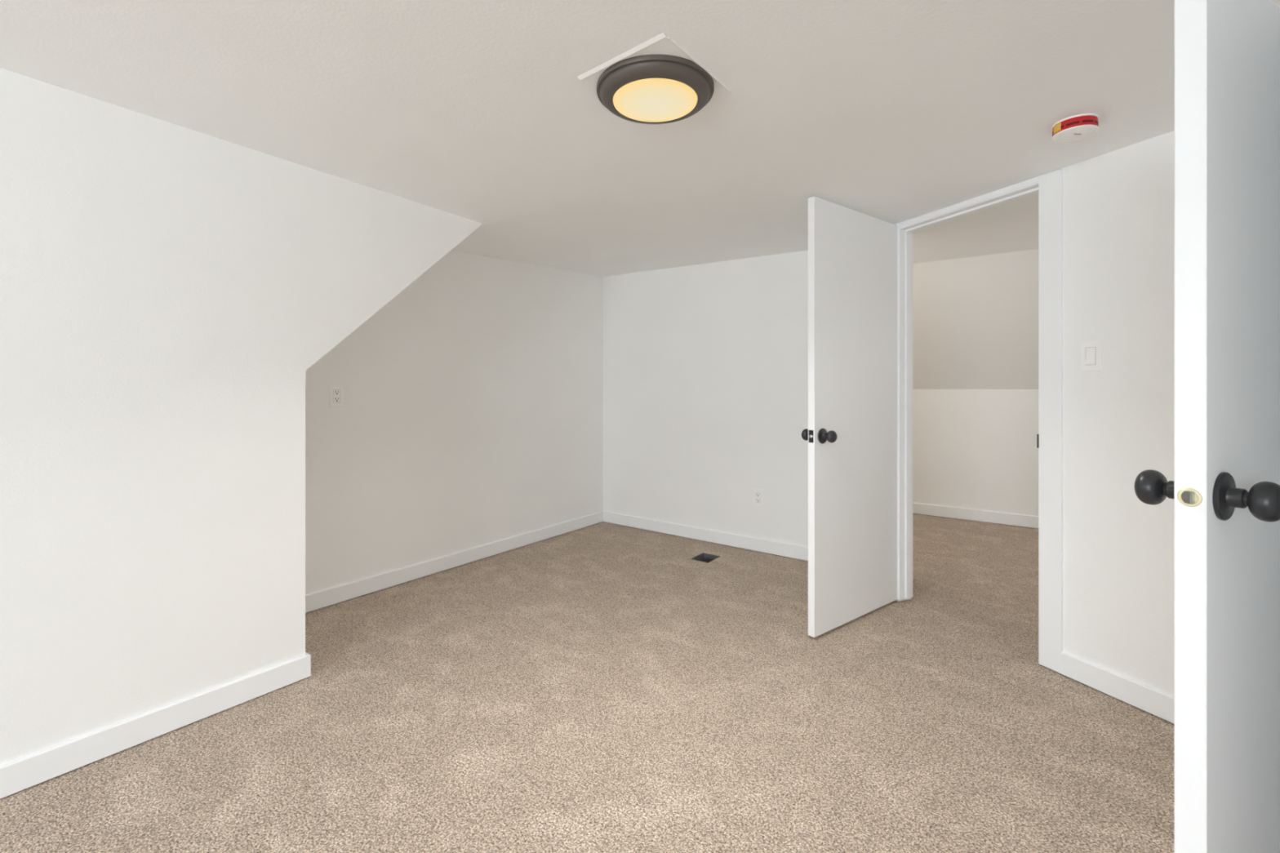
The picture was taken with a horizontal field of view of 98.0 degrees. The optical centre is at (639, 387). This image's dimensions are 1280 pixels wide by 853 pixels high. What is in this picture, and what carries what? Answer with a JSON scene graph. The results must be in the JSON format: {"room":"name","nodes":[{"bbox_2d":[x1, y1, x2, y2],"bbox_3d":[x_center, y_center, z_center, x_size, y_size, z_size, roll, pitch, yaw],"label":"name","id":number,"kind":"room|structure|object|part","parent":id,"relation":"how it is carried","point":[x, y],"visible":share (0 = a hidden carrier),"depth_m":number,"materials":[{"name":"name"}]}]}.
{"room":"empty attic bedroom","nodes":[
{"label":"empty attic bedroom","id":0,"kind":"room"},
{"bbox_2d":[0,67,482,765],"bbox_3d":[-2.866,0.090,0.646,0.680,2.120,6.304,0,0,36],"label":"wall","id":1,"kind":"structure","parent":0,"point":[169,292],"depth_m":1.83,"materials":[{"name":"paint"}]},
{"bbox_2d":[0,511,603,799],"bbox_3d":[-2.341,1.101,1.364,0.694,0.087,7.883,0,0,36],"label":"baseboard","id":2,"kind":"structure","parent":1,"relation":"attached to","point":[20,774],"depth_m":1.96,"materials":[{"name":"paint"}]},
{"bbox_2d":[305,250,603,595],"bbox_3d":[-1.115,0.050,3.756,0.106,2.200,2.800,0,0,36],"label":"wall","id":3,"kind":"structure","parent":0,"point":[471,415],"depth_m":3.55,"materials":[{"name":"paint"}]},
{"bbox_2d":[329,385,343,407],"bbox_3d":[-1.616,0.045,2.962,0.008,0.118,0.072,0,0,36],"label":"wall outlet","id":4,"kind":"object","parent":3,"relation":"attached to","point":[336,392],"visible":1,"depth_m":2.96,"materials":[{"name":"white plastic"}]},
{"bbox_2d":[333,389,340,402],"bbox_3d":[-1.614,0.045,2.960,0.003,0.068,0.034,0,0,36],"label":"receptacle","id":5,"kind":"object","parent":4,"relation":"attached to","point":[336,392],"depth_m":2.96,"materials":[{"name":"grey plastic"}]},
{"bbox_2d":[0,513,1173,852],"bbox_3d":[0.388,1.156,0.583,6.350,0.012,10.200,0,0,36],"label":"floor","id":6,"kind":"structure","parent":0,"point":[603,686],"depth_m":1.87,"materials":[{"name":"carpet"}]},
{"bbox_2d":[691,553,719,562],"bbox_3d":[0.446,1.196,3.765,0.140,0.085,0.185,0,0,36],"label":"floor vent","id":7,"kind":"object","parent":6,"relation":"in","point":[705,557],"visible":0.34,"depth_m":3.85,"materials":[{"name":"grey metal"}]},
{"bbox_2d":[0,0,1279,276],"bbox_3d":[-0.158,-0.966,-0.219,6.200,0.220,8.060,0,0,36],"label":"ceiling","id":8,"kind":"structure","parent":0,"point":[894,112],"depth_m":1.69,"materials":[{"name":"paint"}]},
{"bbox_2d":[577,32,666,79],"bbox_3d":[-0.056,-0.875,1.475,0.305,0.007,0.012,0,0,40],"label":"trim","id":9,"kind":"structure","parent":8,"relation":"attached to","point":[662,35],"depth_m":1.46,"materials":[{"name":"white paint"}]},
{"bbox_2d":[596,54,714,124],"bbox_3d":[0.044,-0.857,1.634,0.344,0.052,0.344,0,0,36],"label":"ceiling light","id":10,"kind":"object","parent":8,"relation":"attached to","point":[646,89],"visible":1,"depth_m":1.56,"materials":[{"name":"brown metal"}]},
{"bbox_2d":[666,36,733,94],"bbox_3d":[0.171,-0.875,1.525,0.011,0.007,0.336,0,0,38],"label":"trim","id":11,"kind":"structure","parent":8,"relation":"attached to","point":[671,41],"depth_m":1.49,"materials":[{"name":"white paint"}]},
{"bbox_2d":[1051,113,1098,142],"bbox_3d":[1.442,-0.859,1.843,0.123,0.049,0.123,0,0,0],"label":"smoke detector","id":12,"kind":"object","parent":8,"relation":"attached to","point":[1076,127],"visible":1,"depth_m":1.81,"materials":[{"name":"white plastic"}]},
{"bbox_2d":[603,250,808,560],"bbox_3d":[0.525,0.050,3.994,2.500,2.200,0.450,0,0,37],"label":"wall","id":13,"kind":"structure","parent":0,"point":[705,366],"depth_m":4.14,"materials":[{"name":"paint"}]},
{"bbox_2d":[603,511,808,560],"bbox_3d":[0.604,1.101,4.069,2.293,0.087,0.014,0,0,37],"label":"baseboard","id":14,"kind":"structure","parent":13,"relation":"attached to","point":[789,550],"depth_m":4.11,"materials":[{"name":"paint"}]},
{"bbox_2d":[753,488,763,506],"bbox_3d":[0.830,0.772,3.902,0.072,0.118,0.008,0,0,37],"label":"wall outlet","id":15,"kind":"object","parent":13,"relation":"attached to","point":[757,494],"visible":1,"depth_m":3.90,"materials":[{"name":"white plastic"}]},
{"bbox_2d":[755,493,759,502],"bbox_3d":[0.828,0.772,3.900,0.034,0.068,0.003,0,0,37],"label":"receptacle","id":16,"kind":"object","parent":15,"relation":"attached to","point":[757,495],"depth_m":3.90,"materials":[{"name":"grey plastic"}]},
{"bbox_2d":[912,248,1038,528],"bbox_3d":[2.721,0.000,4.386,3.500,2.300,1.100,0,0,36],"label":"wall","id":17,"kind":"structure","parent":0,"point":[975,318],"depth_m":4.62,"materials":[{"name":"paint"}]},
{"bbox_2d":[912,502,1038,528],"bbox_3d":[2.970,1.097,4.733,3.300,0.095,0.014,0,0,36],"label":"baseboard","id":18,"kind":"structure","parent":17,"relation":"attached to","point":[1028,521],"depth_m":4.78,"materials":[{"name":"paint"}]},
{"bbox_2d":[912,192,1038,263],"bbox_3d":[1.697,-0.980,2.961,3.400,0.080,2.490,0,0,36],"label":"ceiling","id":19,"kind":"structure","parent":0,"point":[1011,226],"depth_m":3.40,"materials":[{"name":"paint"}]},
{"bbox_2d":[895,130,1173,696],"bbox_3d":[1.655,0.050,2.457,0.090,2.200,1.457,0,0,-22],"label":"wall","id":20,"kind":"structure","parent":0,"point":[1118,204],"depth_m":2.05,"materials":[{"name":"paint"}]},
{"bbox_2d":[801,195,897,637],"bbox_3d":[1.079,0.133,2.768,0.780,2.004,0.170,0,0,-38],"label":"door","id":21,"kind":"structure","parent":20,"relation":"in","point":[851,434],"depth_m":2.70,"materials":[{"name":"paint"}]},
{"bbox_3d":[0.780,0.222,2.535,0.003,0.057,0.025,0,0,-38],"label":"latch plate","id":22,"kind":"part","parent":21,"relation":"part of","materials":[{"name":"silver metal"}]},
{"bbox_3d":[0.846,0.222,2.548,0.070,0.070,0.027,0,0,-38],"label":"knob","id":23,"kind":"part","parent":21,"relation":"part of","materials":[{"name":"black metal"}]},
{"bbox_2d":[895,222,912,599],"bbox_3d":[1.406,0.127,3.002,0.131,2.014,0.074,0,0,17],"label":"trim","id":24,"kind":"structure","parent":20,"relation":"attached to","point":[904,239],"depth_m":2.98,"materials":[{"name":"paint"}]},
{"bbox_2d":[898,176,1038,231],"bbox_3d":[1.563,-0.856,2.655,0.102,0.041,0.750,0,0,-22],"label":"trim","id":25,"kind":"structure","parent":20,"relation":"attached to","point":[1028,187],"depth_m":2.59,"materials":[{"name":"paint"}]},
{"bbox_2d":[1036,434,1039,448],"bbox_3d":[1.698,0.150,2.321,0.103,1.992,0.029,0,0,-22],"label":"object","id":26,"kind":"structure","parent":20,"relation":"attached to","point":[1037,435],"depth_m":2.31,"materials":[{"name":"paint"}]},
{"bbox_2d":[1038,168,1062,673],"bbox_3d":[1.675,0.135,2.268,0.016,2.022,0.087,0,0,-22],"label":"trim","id":27,"kind":"structure","parent":20,"relation":"attached to","point":[1050,184],"depth_m":2.26,"materials":[{"name":"paint"}]},
{"bbox_2d":[1080,340,1102,371],"bbox_3d":[1.731,-0.121,2.135,0.010,0.115,0.071,0,0,-22],"label":"light switch","id":28,"kind":"object","parent":20,"relation":"attached to","point":[1091,351],"visible":1,"depth_m":2.13,"materials":[{"name":"white plastic"}]},
{"bbox_2d":[1061,651,1173,723],"bbox_3d":[1.782,1.101,2.004,0.014,0.087,0.483,0,0,-22],"label":"baseboard","id":29,"kind":"structure","parent":20,"relation":"attached to","point":[1157,703],"depth_m":2.04,"materials":[{"name":"paint"}]},
{"bbox_3d":[2.001,0.050,-0.299,2.601,2.200,3.250,0,0,36],"label":"wall","id":30,"kind":"structure","parent":0,"visible":0},
{"bbox_2d":[1133,0,1279,852],"bbox_3d":[1.149,0.227,1.020,0.678,1.819,0.173,0,0,-28],"label":"door","id":31,"kind":"structure","parent":30,"relation":"in","point":[1224,489],"depth_m":0.89,"materials":[{"name":"paint"}]},
{"bbox_3d":[0.895,0.171,0.922,0.076,0.076,0.027,0,0,-28],"label":"knob","id":32,"kind":"part","parent":31,"relation":"part of","materials":[{"name":"black metal"}]},
{"bbox_3d":[0.857,0.171,0.867,0.004,0.029,0.029,0,0,-28],"label":"latch plate","id":33,"kind":"part","parent":31,"relation":"part of","materials":[{"name":"gold metal"}]},
{"bbox_2d":[1191,491,1197,502],"bbox_3d":[0.858,0.171,0.867,0.003,0.019,0.019,0,0,-28],"label":"door latch","id":34,"kind":"object","parent":31,"relation":"on","point":[1193,494],"depth_m":0.86,"materials":[{"name":"gold metal"}]},
{"bbox_3d":[0.925,0.171,0.866,0.076,0.076,0.027,0,0,-28],"label":"knob","id":35,"kind":"part","parent":31,"relation":"part of","materials":[{"name":"black metal"}]}
]}

